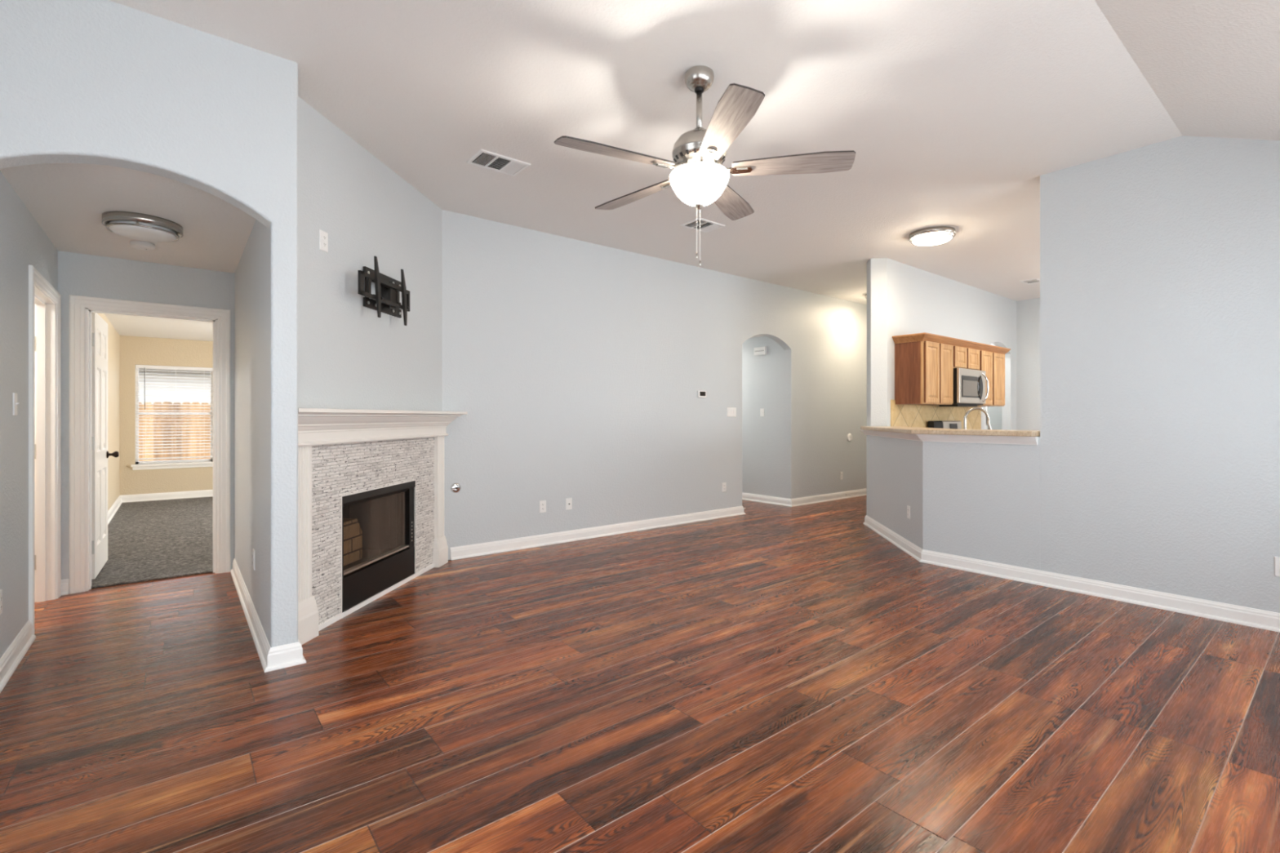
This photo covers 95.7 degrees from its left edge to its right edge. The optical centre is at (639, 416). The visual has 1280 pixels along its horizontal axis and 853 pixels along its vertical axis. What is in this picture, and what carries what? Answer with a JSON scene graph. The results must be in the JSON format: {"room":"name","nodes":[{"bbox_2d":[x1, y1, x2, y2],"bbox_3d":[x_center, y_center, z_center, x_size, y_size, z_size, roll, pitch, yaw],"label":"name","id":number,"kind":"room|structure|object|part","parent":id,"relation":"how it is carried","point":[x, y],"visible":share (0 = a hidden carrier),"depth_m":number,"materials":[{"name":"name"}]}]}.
{"room":"empty living room","nodes":[
{"label":"empty living room","id":0,"kind":"room"},
{"bbox_2d":[0,171,119,657],"bbox_3d":[-5.147,0.005,5.306,0.120,2.500,7.685,0,0,-39],"label":"wall","id":1,"kind":"structure","parent":0,"point":[24,242],"depth_m":3.05,"materials":[{"name":"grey paint"}]},
{"bbox_2d":[0,589,2,614],"bbox_3d":[-3.020,0.879,2.733,0.008,0.116,0.072,0,0,-39],"label":"wall outlet","id":2,"kind":"object","parent":1,"relation":"attached to","point":[1,590],"visible":1,"depth_m":2.74,"materials":[{"name":"white plastic"}]},
{"bbox_2d":[13,392,19,415],"bbox_3d":[-3.225,-0.066,2.998,0.018,0.116,0.072,0,0,-39],"label":"light switch","id":3,"kind":"object","parent":1,"relation":"attached to","point":[15,394],"visible":1,"depth_m":2.98,"materials":[{"name":"white plastic"}]},
{"bbox_3d":[-3.230,-0.066,2.995,0.006,0.116,0.072,0,0,-39],"label":"plate","id":4,"kind":"part","parent":3,"relation":"part of","materials":[{"name":"white plastic"}]},
{"bbox_2d":[0,620,35,693],"bbox_3d":[-3.035,1.202,2.769,0.030,0.106,1.315,0,0,-39],"label":"baseboard","id":5,"kind":"structure","parent":1,"relation":"attached to","point":[16,651],"depth_m":2.94,"materials":[{"name":"white paint"}]},
{"bbox_2d":[34,284,55,602],"bbox_3d":[-3.816,0.232,3.627,0.127,2.047,0.834,0,0,-39],"label":"door","id":6,"kind":"structure","parent":1,"relation":"attached to","point":[44,307],"depth_m":3.94,"materials":[{"name":"white paint"}]},
{"bbox_2d":[28,264,61,635],"bbox_3d":[-3.760,0.198,3.671,0.020,2.115,0.994,0,0,-39],"label":"trim","id":7,"kind":"structure","parent":1,"relation":"attached to","point":[35,277],"depth_m":3.29,"materials":[{"name":"white paint"}]},
{"bbox_2d":[107,495,122,524],"bbox_3d":[-5.822,1.184,6.271,0.030,0.106,5.335,0,0,-39],"label":"baseboard","id":8,"kind":"structure","parent":1,"relation":"attached to","point":[113,508],"depth_m":7.42,"materials":[{"name":"white paint"}]},
{"bbox_2d":[0,163,255,341],"bbox_3d":[-3.717,-1.198,6.543,3.890,0.055,7.835,0,0,-39],"label":"ceiling","id":9,"kind":"structure","parent":0,"point":[68,202],"depth_m":3.39,"materials":[{"name":"paint"}]},
{"bbox_2d":[102,210,182,242],"bbox_3d":[-2.978,-1.124,3.477,0.370,0.092,0.370,0,0,-39],"label":"ceiling light","id":10,"kind":"object","parent":9,"relation":"attached to","point":[135,225],"visible":1,"depth_m":3.38,"materials":[{"name":"white glass"}]},
{"bbox_2d":[108,220,177,242],"bbox_3d":[-2.978,-1.104,3.477,0.310,0.052,0.310,0,0,-39],"label":"diffuser","id":11,"kind":"object","parent":10,"relation":"attached to","point":[160,231],"depth_m":3.41,"materials":[{"name":"white glass"}]},
{"bbox_2d":[129,240,155,250],"bbox_3d":[-3.351,-1.151,3.902,0.132,0.039,0.132,0,0,-39],"label":"smoke detector","id":12,"kind":"object","parent":9,"relation":"attached to","point":[140,245],"visible":1,"depth_m":3.87,"materials":[{"name":"white plastic"}]},
{"bbox_2d":[57,250,235,593],"bbox_3d":[-2.665,0.005,5.297,3.760,2.500,0.115,0,0,-39],"label":"wall","id":13,"kind":"structure","parent":0,"point":[78,274],"depth_m":4.32,"materials":[{"name":"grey paint"}]},
{"bbox_2d":[61,578,68,595],"bbox_3d":[-4.068,1.202,4.085,0.055,0.106,0.030,0,0,-39],"label":"baseboard","id":14,"kind":"structure","parent":13,"relation":"attached to","point":[64,583],"depth_m":4.09,"materials":[{"name":"white paint"}]},
{"bbox_2d":[91,312,119,579],"bbox_3d":[-4.335,0.212,4.639,0.192,2.015,0.761,0,0,-37],"label":"door","id":15,"kind":"structure","parent":13,"relation":"in","point":[100,453],"depth_m":4.54,"materials":[{"name":"white paint"}]},
{"bbox_3d":[-4.480,0.320,4.925,0.078,0.060,0.060,0,0,-37],"label":"knob","id":16,"kind":"part","parent":15,"relation":"part of","materials":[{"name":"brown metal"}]},
{"bbox_2d":[69,294,230,594],"bbox_3d":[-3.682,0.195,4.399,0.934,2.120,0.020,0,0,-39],"label":"trim","id":17,"kind":"structure","parent":13,"relation":"attached to","point":[77,304],"depth_m":4.16,"materials":[{"name":"white paint"}]},
{"bbox_2d":[0,0,297,647],"bbox_3d":[-2.640,-0.276,2.317,2.202,3.062,0.115,0,0,-39],"label":"wall","id":18,"kind":"structure","parent":0,"point":[107,82],"depth_m":2.67,"materials":[{"name":"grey paint"}]},
{"bbox_2d":[120,335,213,495],"bbox_3d":[-6.118,0.005,9.536,3.870,2.500,0.140,0,0,-39],"label":"wall","id":19,"kind":"structure","parent":0,"point":[134,350],"depth_m":8.54,"materials":[{"name":"beige paint"}]},
{"bbox_2d":[120,489,213,502],"bbox_3d":[-6.059,1.184,9.475,3.655,0.106,0.030,0,0,-39],"label":"baseboard","id":20,"kind":"structure","parent":19,"relation":"attached to","point":[203,493],"depth_m":8.66,"materials":[{"name":"white paint"}]},
{"bbox_2d":[130,461,213,470],"bbox_3d":[-7.015,0.735,8.741,0.999,0.080,0.105,0,0,-39],"label":"trim","id":21,"kind":"structure","parent":19,"relation":"attached to","point":[187,464],"depth_m":8.69,"materials":[{"name":"white paint"}]},
{"bbox_2d":[135,368,213,464],"bbox_3d":[-7.064,-0.035,8.814,0.924,1.460,0.070,0,0,-39],"label":"window","id":22,"kind":"structure","parent":19,"relation":"in","point":[137,462],"depth_m":8.72,"materials":[{"name":"white plastic"}]},
{"bbox_2d":[135,364,213,459],"bbox_3d":[-7.018,-0.067,8.756,0.908,1.393,0.062,0,0,-39],"label":"window blind","id":23,"kind":"object","parent":22,"relation":"attached to","point":[148,366],"visible":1,"depth_m":8.74,"materials":[{"name":"white plastic"}]},
{"bbox_3d":[-7.023,-0.739,8.763,0.908,0.048,0.044,0,0,-39],"label":"head rail","id":24,"kind":"part","parent":23,"relation":"part of","materials":[{"name":"white plastic"}]},
{"bbox_3d":[-7.023,0.620,8.763,0.900,0.020,0.040,0,0,-39],"label":"rail","id":25,"kind":"part","parent":23,"relation":"part of","materials":[{"name":"white plastic"}]},
{"bbox_3d":[-7.056,-0.050,8.804,0.864,0.040,0.035,0,0,-39],"label":"meeting rail","id":26,"kind":"part","parent":22,"relation":"part of","materials":[{"name":"white plastic"}]},
{"bbox_2d":[235,219,267,639],"bbox_3d":[-2.558,-0.276,3.882,0.120,3.062,2.230,0,0,-39],"label":"wall","id":27,"kind":"structure","parent":0,"point":[251,271],"depth_m":3.58,"materials":[{"name":"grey paint"}]},
{"bbox_2d":[252,548,254,570],"bbox_3d":[-2.340,0.863,3.506,0.008,0.116,0.072,0,0,-39],"label":"wall outlet","id":28,"kind":"object","parent":27,"relation":"attached to","point":[253,549],"visible":1,"depth_m":3.49,"materials":[{"name":"white plastic"}]},
{"bbox_2d":[230,558,306,672],"bbox_3d":[-2.512,1.202,3.826,0.180,0.106,2.375,0,0,-39],"label":"baseboard","id":29,"kind":"structure","parent":27,"relation":"attached to","point":[279,657],"depth_m":3.01,"materials":[{"name":"white paint"}]},
{"bbox_2d":[297,96,442,411],"bbox_3d":[-1.877,-0.276,4.134,0.100,3.062,1.870,0,0,6],"label":"wall","id":30,"kind":"structure","parent":0,"point":[349,357],"depth_m":3.85,"materials":[{"name":"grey paint"}]},
{"bbox_2d":[319,229,328,252],"bbox_3d":[-1.896,-1.056,3.477,0.009,0.116,0.072,0,0,6],"label":"wall outlet","id":31,"kind":"object","parent":30,"relation":"attached to","point":[323,236],"visible":1,"depth_m":3.47,"materials":[{"name":"white plastic"}]},
{"bbox_2d":[357,256,409,325],"bbox_3d":[-1.766,-0.857,3.989,0.151,0.403,0.682,0,0,6],"label":"mount","id":32,"kind":"object","parent":30,"relation":"attached to","point":[385,300],"depth_m":4.00,"materials":[{"name":"metal"}]},
{"bbox_3d":[-1.819,-0.874,4.105,0.019,0.268,0.463,0,0,6],"label":"wall plate","id":33,"kind":"part","parent":32,"relation":"part of","materials":[{"name":"black metal"}]},
{"bbox_3d":[-1.779,-0.925,4.039,0.075,0.034,0.300,0,0,6],"label":"swing arm","id":34,"kind":"part","parent":32,"relation":"part of"},
{"bbox_3d":[-1.740,-0.850,4.073,0.014,0.180,0.080,0,0,6],"label":"pivot plate","id":35,"kind":"part","parent":32,"relation":"part of","materials":[{"name":"black metal"}]},
{"bbox_2d":[0,495,1279,852],"bbox_3d":[0.289,1.276,6.051,14.400,0.078,13.500,0,0,-39],"label":"floor","id":36,"kind":"structure","parent":0,"point":[769,677],"depth_m":2.47,"materials":[{"name":"brown wood"}]},
{"bbox_2d":[297,408,467,644],"bbox_3d":[-1.968,0.605,4.067,0.674,1.300,2.127,0,0,6],"label":"fireplace","id":37,"kind":"object","parent":36,"relation":"on","point":[371,482],"visible":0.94,"depth_m":3.92,"materials":[{"name":"stone"}]},
{"bbox_3d":[-1.846,0.994,4.052,0.040,0.014,0.832,0,0,6],"label":"silver rail","id":38,"kind":"part","parent":37,"relation":"part of","materials":[{"name":"silver metal"}]},
{"bbox_3d":[-1.847,0.862,4.078,0.072,0.726,0.918,0,0,6],"label":"firebox frame","id":39,"kind":"part","parent":37,"relation":"part of","materials":[{"name":"black metal"}]},
{"bbox_3d":[-1.820,0.859,4.075,0.025,0.733,0.932,0,0,6],"label":"edge trim","id":40,"kind":"part","parent":37,"relation":"part of","materials":[{"name":"black metal"}]},
{"bbox_2d":[342,480,415,506],"bbox_3d":[-1.845,0.536,4.078,0.076,0.073,0.916,0,0,6],"label":"hood","id":41,"kind":"object","parent":37,"relation":"attached to","point":[406,487],"depth_m":4.02,"materials":[{"name":"black metal"}]},
{"bbox_3d":[-1.844,1.117,4.078,0.058,0.205,0.916,0,0,6],"label":"panel","id":42,"kind":"part","parent":37,"relation":"part of","materials":[{"name":"black metal"}]},
{"bbox_3d":[-1.749,0.071,4.044,0.170,0.184,2.066,0,0,6],"label":"mantel crown","id":43,"kind":"part","parent":37,"relation":"part of","materials":[{"name":"beige paint"}]},
{"bbox_2d":[297,408,467,414],"bbox_3d":[-1.733,-0.033,4.041,0.202,0.024,2.127,0,0,6],"label":"mantel shelf","id":44,"kind":"object","parent":37,"relation":"attached to","point":[300,411],"depth_m":3.59,"materials":[{"name":"beige paint"}]},
{"bbox_2d":[928,420,961,429],"bbox_3d":[4.067,0.642,7.097,0.760,1.186,0.707,0,0,-39],"label":"range","id":45,"kind":"object","parent":36,"relation":"on","point":[956,424],"visible":0.09,"depth_m":7.28,"materials":[{"name":"black metal"}]},
{"bbox_2d":[986,406,1001,430],"bbox_3d":[5.712,0.385,9.962,0.745,1.700,0.730,0,0,-39],"label":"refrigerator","id":46,"kind":"object","parent":36,"relation":"on","point":[994,413],"visible":0.02,"depth_m":9.65,"materials":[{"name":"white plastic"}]},
{"bbox_3d":[5.477,0.345,9.774,0.054,1.620,0.730,0,0,-39],"label":"door","id":47,"kind":"part","parent":46,"relation":"part of","materials":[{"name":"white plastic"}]},
{"bbox_3d":[3.963,0.817,3.936,0.615,0.875,2.690,0,0,-39],"label":"cabinet","id":48,"kind":"object","parent":36,"relation":"on","visible":0},
{"bbox_3d":[3.792,0.359,4.591,1.225,0.040,3.928,0,0,-39],"label":"countertop","id":49,"kind":"structure","parent":48,"relation":"on","visible":0},
{"bbox_2d":[963,407,991,429],"bbox_3d":[3.046,0.126,5.209,0.276,0.426,0.105,0,0,0],"label":"kitchen faucet","id":50,"kind":"object","parent":49,"relation":"on","point":[968,411],"visible":0.54,"depth_m":5.22,"materials":[{"name":"silver metal"}]},
{"bbox_2d":[442,209,866,559],"bbox_3d":[1.319,-0.276,7.551,7.920,3.062,0.120,0,0,-39],"label":"wall","id":51,"kind":"structure","parent":0,"point":[577,368],"depth_m":6.20,"materials":[{"name":"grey paint"}]},
{"bbox_2d":[450,483,461,493],"bbox_3d":[-1.624,0.629,5.115,0.090,0.090,0.017,0,0,-39],"label":"valve plate","id":52,"kind":"object","parent":51,"relation":"attached to","point":[455,487],"visible":1,"depth_m":5.11,"materials":[{"name":"silver metal"}]},
{"bbox_2d":[539,500,546,512],"bbox_3d":[-0.949,0.877,5.660,0.072,0.116,0.008,0,0,-39],"label":"wall outlet","id":53,"kind":"object","parent":51,"relation":"attached to","point":[543,503],"visible":1,"depth_m":5.66,"materials":[{"name":"white plastic"}]},
{"bbox_2d":[565,497,572,510],"bbox_3d":[-0.715,0.879,5.843,0.072,0.116,0.014,0,0,-39],"label":"cable jack","id":54,"kind":"object","parent":51,"relation":"attached to","point":[569,500],"visible":1,"depth_m":5.84,"materials":[{"name":"white plastic"}]},
{"bbox_2d":[449,506,745,559],"bbox_3d":[-0.192,1.202,6.327,3.852,0.106,0.150,0,0,-39],"label":"baseboard","id":55,"kind":"structure","parent":51,"relation":"attached to","point":[511,544],"depth_m":5.93,"materials":[{"name":"white paint"}]},
{"bbox_2d":[697,390,706,397],"bbox_3d":[0.748,-0.275,7.003,0.132,0.082,0.026,0,0,-39],"label":"thermostat","id":56,"kind":"object","parent":51,"relation":"attached to","point":[700,393],"visible":1,"depth_m":6.98,"materials":[{"name":"white plastic"}]},
{"bbox_2d":[721,482,726,492],"bbox_3d":[1.056,0.883,7.259,0.072,0.116,0.008,0,0,-39],"label":"wall outlet","id":57,"kind":"object","parent":51,"relation":"attached to","point":[723,484],"visible":1,"depth_m":7.25,"materials":[{"name":"white plastic"}]},
{"bbox_2d":[727,407,736,417],"bbox_3d":[1.164,-0.060,7.344,0.168,0.116,0.010,0,0,-39],"label":"light switch","id":58,"kind":"object","parent":51,"relation":"attached to","point":[731,411],"visible":1,"depth_m":7.34,"materials":[{"name":"white plastic"}]},
{"bbox_2d":[840,471,843,479],"bbox_3d":[3.090,0.903,8.882,0.072,0.116,0.008,0,0,-39],"label":"wall outlet","id":59,"kind":"object","parent":51,"relation":"attached to","point":[841,473],"visible":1,"depth_m":8.88,"materials":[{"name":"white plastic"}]},
{"bbox_2d":[847,433,852,441],"bbox_3d":[3.269,0.323,9.015,0.128,0.128,0.023,0,0,-39],"label":"round wall plate","id":60,"kind":"object","parent":51,"relation":"attached to","point":[849,436],"visible":1,"depth_m":9.00,"materials":[{"name":"white plastic"}]},
{"bbox_2d":[109,0,1279,304],"bbox_3d":[2.364,-1.469,4.637,12.920,0.796,6.100,0,0,-39],"label":"ceiling","id":61,"kind":"structure","parent":0,"point":[953,113],"depth_m":3.26,"materials":[{"name":"paint"}]},
{"bbox_2d":[466,148,530,176],"bbox_3d":[-1.006,-1.802,4.123,0.375,0.010,0.260,0,0,-39],"label":"ceiling vent","id":62,"kind":"object","parent":61,"relation":"in","point":[504,164],"visible":1,"depth_m":4.11,"materials":[{"name":"white plastic"}]},
{"bbox_2d":[680,217,725,232],"bbox_3d":[0.593,-1.802,5.459,0.345,0.010,0.260,0,0,-39],"label":"ceiling vent","id":63,"kind":"object","parent":61,"relation":"in","point":[706,225],"visible":0.94,"depth_m":5.45,"materials":[{"name":"white plastic"}]},
{"bbox_2d":[554,65,855,266],"bbox_3d":[0.273,-1.300,3.065,1.503,1.013,1.478,0,0,-39],"label":"ceiling fan","id":64,"kind":"object","parent":61,"relation":"hanging from","point":[699,178],"visible":1,"depth_m":2.94,"materials":[{"name":"wood"}]},
{"bbox_3d":[-0.113,-1.293,2.835,0.610,0.042,0.162,0,0,-27],"label":"blade","id":65,"kind":"part","parent":64,"relation":"part of","materials":[{"name":"grey wood"}]},
{"bbox_3d":[-0.021,-1.293,3.385,0.162,0.042,0.610,0,0,-45],"label":"blade","id":66,"kind":"part","parent":64,"relation":"part of","materials":[{"name":"grey wood"}]},
{"bbox_3d":[0.299,-0.979,3.047,0.004,0.239,0.003,0,0,-39],"label":"pull chain","id":67,"kind":"part","parent":64,"relation":"part of","materials":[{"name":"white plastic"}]},
{"bbox_3d":[0.311,-1.198,3.047,0.312,0.162,0.312,0,0,-39],"label":"lamp shade","id":68,"kind":"part","parent":64,"relation":"part of","materials":[{"name":"white glass"}]},
{"bbox_3d":[0.315,-0.956,3.043,0.004,0.273,0.003,0,0,-39],"label":"pull chain","id":69,"kind":"part","parent":64,"relation":"part of","materials":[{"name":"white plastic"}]},
{"bbox_3d":[0.382,-1.293,2.579,0.162,0.042,0.610,0,0,-9],"label":"blade","id":70,"kind":"part","parent":64,"relation":"part of","materials":[{"name":"grey wood"}]},
{"bbox_3d":[0.530,-1.293,3.468,0.162,0.042,0.610,0,0,27],"label":"blade","id":71,"kind":"part","parent":64,"relation":"part of","materials":[{"name":"grey wood"}]},
{"bbox_3d":[0.779,-1.293,2.970,0.610,0.042,0.162,0,0,9],"label":"blade","id":72,"kind":"part","parent":64,"relation":"part of","materials":[{"name":"grey wood"}]},
{"bbox_2d":[908,226,955,245],"bbox_3d":[2.867,-1.761,5.690,0.410,0.092,0.410,0,0,-39],"label":"ceiling light","id":73,"kind":"object","parent":61,"relation":"attached to","point":[930,236],"visible":1,"depth_m":5.58,"materials":[{"name":"white glass"}]},
{"bbox_2d":[911,231,951,245],"bbox_3d":[2.867,-1.741,5.690,0.350,0.052,0.350,0,0,-39],"label":"diffuser","id":74,"kind":"object","parent":73,"relation":"attached to","point":[927,238],"depth_m":5.61,"materials":[{"name":"white glass"}]},
{"bbox_2d":[1020,278,1039,284],"bbox_3d":[5.245,-1.802,7.728,0.340,0.010,0.200,0,0,-39],"label":"ceiling vent","id":75,"kind":"object","parent":61,"relation":"in","point":[1035,281],"visible":0.9,"depth_m":7.71,"materials":[{"name":"white plastic"}]},
{"bbox_2d":[750,334,764,337],"bbox_3d":[0.874,-1.215,8.846,1.400,0.060,2.460,0,0,-39],"label":"ceiling","id":76,"kind":"structure","parent":0,"point":[756,335],"depth_m":8.48,"materials":[{"name":"paint"}]},
{"bbox_2d":[742,336,784,497],"bbox_3d":[1.323,0.005,9.205,0.120,2.500,2.460,0,0,-39],"label":"wall","id":77,"kind":"structure","parent":0,"point":[762,375],"depth_m":8.49,"materials":[{"name":"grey paint"}]},
{"bbox_2d":[754,346,767,355],"bbox_3d":[1.769,-0.967,8.508,0.052,0.116,0.210,0,0,-39],"label":"door chime","id":78,"kind":"object","parent":77,"relation":"attached to","point":[758,350],"visible":1,"depth_m":8.47,"materials":[{"name":"white plastic"}]},
{"bbox_2d":[760,408,764,416],"bbox_3d":[1.790,-0.065,8.509,0.018,0.116,0.072,0,0,-39],"label":"light switch","id":79,"kind":"object","parent":77,"relation":"attached to","point":[762,410],"visible":1,"depth_m":8.51,"materials":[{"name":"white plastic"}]},
{"bbox_2d":[742,488,866,506],"bbox_3d":[2.146,1.202,9.765,2.165,0.106,2.610,0,0,-39],"label":"baseboard","id":80,"kind":"structure","parent":77,"relation":"attached to","point":[860,492],"depth_m":8.52,"materials":[{"name":"white paint"}]},
{"bbox_2d":[866,257,887,426],"bbox_3d":[2.730,-0.829,6.676,0.185,1.956,0.170,0,0,6],"label":"wall column","id":81,"kind":"structure","parent":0,"point":[877,268],"depth_m":6.59,"materials":[{"name":"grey paint"}]},
{"bbox_2d":[887,257,1016,430],"bbox_3d":[4.299,-0.276,7.856,3.920,3.062,0.120,0,0,-39],"label":"wall","id":82,"kind":"structure","parent":0,"point":[919,300],"depth_m":7.56,"materials":[{"name":"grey paint"}]},
{"bbox_2d":[894,341,953,404],"bbox_3d":[3.342,-0.507,6.797,0.747,0.725,0.340,0,0,-39],"label":"upper cabinet","id":83,"kind":"object","parent":82,"relation":"attached to","point":[924,370],"visible":0.98,"depth_m":6.59,"materials":[{"name":"red wood"}]},
{"bbox_3d":[3.312,-0.503,6.569,0.332,0.689,0.020,0,0,-39],"label":"cabinet door","id":84,"kind":"part","parent":83,"relation":"part of","materials":[{"name":"brown wood"}]},
{"bbox_3d":[3.429,-0.507,6.688,0.747,0.725,0.020,0,0,-39],"label":"frame","id":85,"kind":"part","parent":83,"relation":"part of","materials":[{"name":"brown wood"}]},
{"bbox_3d":[3.592,-0.503,6.793,0.321,0.689,0.020,0,0,-39],"label":"cabinet door","id":86,"kind":"part","parent":83,"relation":"part of","materials":[{"name":"brown wood"}]},
{"bbox_2d":[890,400,981,429],"bbox_3d":[3.845,0.069,7.412,2.487,0.532,0.008,0,0,-39],"label":"backsplash","id":87,"kind":"structure","parent":82,"relation":"attached to","point":[903,415],"depth_m":7.19,"materials":[{"name":"beige tile"}]},
{"bbox_2d":[953,346,979,370],"bbox_3d":[3.934,-0.728,7.269,0.766,0.285,0.340,0,0,-39],"label":"upper cabinet","id":88,"kind":"object","parent":82,"relation":"attached to","point":[963,357],"visible":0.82,"depth_m":7.11,"materials":[{"name":"red wood"}]},
{"bbox_3d":[3.886,-0.724,7.027,0.330,0.249,0.020,0,0,-39],"label":"cabinet door","id":89,"kind":"part","parent":88,"relation":"part of","materials":[{"name":"brown wood"}]},
{"bbox_2d":[938,368,988,407],"bbox_3d":[3.975,-0.354,7.215,0.762,0.452,0.458,0,0,-39],"label":"microwave","id":90,"kind":"object","parent":88,"relation":"attached to","point":[969,384],"visible":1,"depth_m":7.03,"materials":[{"name":"silver metal"}]},
{"bbox_2d":[938,404,977,407],"bbox_3d":[3.970,-0.139,7.222,0.562,0.022,0.220,0,0,-39],"label":"hood","id":91,"kind":"object","parent":90,"relation":"attached to","point":[953,405],"depth_m":7.07,"materials":[{"name":"black metal"}]},
{"bbox_3d":[4.021,-0.365,7.044,0.500,0.260,0.005,0,0,-39],"label":"door glass","id":92,"kind":"part","parent":90,"relation":"part of","materials":[{"name":"grey glass"}]},
{"bbox_3d":[4.066,-0.372,7.101,0.762,0.415,0.030,0,0,-39],"label":"panel","id":93,"kind":"part","parent":90,"relation":"part of","materials":[{"name":"silver metal"}]},
{"bbox_3d":[4.230,-0.365,7.207,0.160,0.300,0.008,0,0,-39],"label":"control panel","id":94,"kind":"part","parent":90,"relation":"part of","materials":[{"name":"black glass"}]},
{"bbox_3d":[4.307,-0.365,7.225,0.083,0.365,0.029,0,0,6],"label":"handle","id":95,"kind":"part","parent":90,"relation":"part of","materials":[{"name":"silver metal"}]},
{"bbox_3d":[4.178,-0.724,7.260,0.343,0.249,0.020,0,0,-39],"label":"cabinet door","id":96,"kind":"part","parent":88,"relation":"part of","materials":[{"name":"brown wood"}]},
{"bbox_2d":[977,350,1004,406],"bbox_3d":[4.555,-0.507,7.765,0.822,0.725,0.340,0,0,-39],"label":"upper cabinet","id":97,"kind":"object","parent":82,"relation":"attached to","point":[993,363],"visible":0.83,"depth_m":7.65,"materials":[{"name":"red wood"}]},
{"bbox_2d":[892,332,1010,354],"bbox_3d":[3.976,-0.886,7.278,2.457,0.082,0.379,0,0,-39],"label":"crown molding","id":98,"kind":"structure","parent":97,"relation":"attached to","point":[924,336],"depth_m":6.76,"materials":[{"name":"brown wood"}]},
{"bbox_3d":[4.492,-0.503,7.511,0.352,0.689,0.020,0,0,-39],"label":"cabinet door","id":99,"kind":"part","parent":97,"relation":"part of","materials":[{"name":"brown wood"}]},
{"bbox_3d":[4.809,-0.503,7.763,0.378,0.689,0.020,0,0,-39],"label":"cabinet door","id":100,"kind":"part","parent":97,"relation":"part of","materials":[{"name":"brown wood"}]},
{"bbox_2d":[866,435,1039,570],"bbox_3d":[2.678,0.703,5.535,0.590,1.105,2.459,0,0,-8],"label":"wall","id":101,"kind":"structure","parent":0,"point":[981,501],"depth_m":4.78,"materials":[{"name":"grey paint"}]},
{"bbox_2d":[906,505,910,519],"bbox_3d":[2.484,0.883,5.361,0.009,0.116,0.072,0,0,6],"label":"wall outlet","id":102,"kind":"object","parent":101,"relation":"attached to","point":[908,506],"visible":1,"depth_m":5.35,"materials":[{"name":"white plastic"}]},
{"bbox_2d":[859,429,1037,444],"bbox_3d":[2.593,0.180,5.556,0.526,0.062,2.549,0,0,-6],"label":"trim","id":103,"kind":"structure","parent":101,"relation":"attached to","point":[922,437],"depth_m":4.75,"materials":[{"name":"white paint"}]},
{"bbox_2d":[860,426,1039,436],"bbox_3d":[2.689,0.128,5.453,0.822,0.039,2.359,0,0,-8],"label":"countertop","id":104,"kind":"structure","parent":101,"relation":"on","point":[913,430],"depth_m":4.79,"materials":[{"name":"beige stone"}]},
{"bbox_2d":[862,515,1279,632],"bbox_3d":[3.133,1.202,4.533,1.000,0.106,4.612,0,0,-21],"label":"baseboard","id":105,"kind":"structure","parent":101,"relation":"attached to","point":[1238,615],"depth_m":4.06,"materials":[{"name":"white paint"}]},
{"bbox_2d":[1016,297,1039,430],"bbox_3d":[7.164,-0.276,7.488,0.100,3.062,4.270,0,0,-39],"label":"wall","id":106,"kind":"structure","parent":0,"point":[1028,311],"depth_m":8.91,"materials":[{"name":"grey paint"}]},
{"bbox_2d":[1040,135,1279,613],"bbox_3d":[3.762,-0.276,3.495,0.150,3.062,2.272,0,0,-39],"label":"wall","id":107,"kind":"structure","parent":0,"point":[1160,261],"depth_m":3.81,"materials":[{"name":"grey paint"}]},
{"bbox_2d":[1274,556,1279,577],"bbox_3d":[3.753,0.879,3.378,0.008,0.116,0.072,0,0,-39],"label":"wall outlet","id":108,"kind":"object","parent":107,"relation":"attached to","point":[1277,559],"visible":1,"depth_m":3.40,"materials":[{"name":"white plastic"}]},
{"label":"outside","id":109,"kind":"structure","parent":0,"visible":0},
{"bbox_3d":[-10.403,1.585,13.039,18.000,0.060,10.640,0,0,-39],"label":"ground","id":110,"kind":"structure","parent":109,"visible":0},
{"bbox_2d":[138,401,210,461],"bbox_3d":[-8.538,0.633,11.134,8.538,1.844,0.056,0,0,-39],"label":"fence","id":111,"kind":"object","parent":110,"relation":"on","point":[184,404],"visible":0.08,"depth_m":10.90,"materials":[{"name":"brown wood"}]},
{"bbox_2d":[138,368,210,458],"bbox_3d":[-10.540,0.225,13.211,13.000,2.660,0.800,0,0,-39],"label":"sky","id":112,"kind":"structure","parent":110,"relation":"on","point":[141,373],"depth_m":13.19,"materials":[{"name":"white"}]}
]}

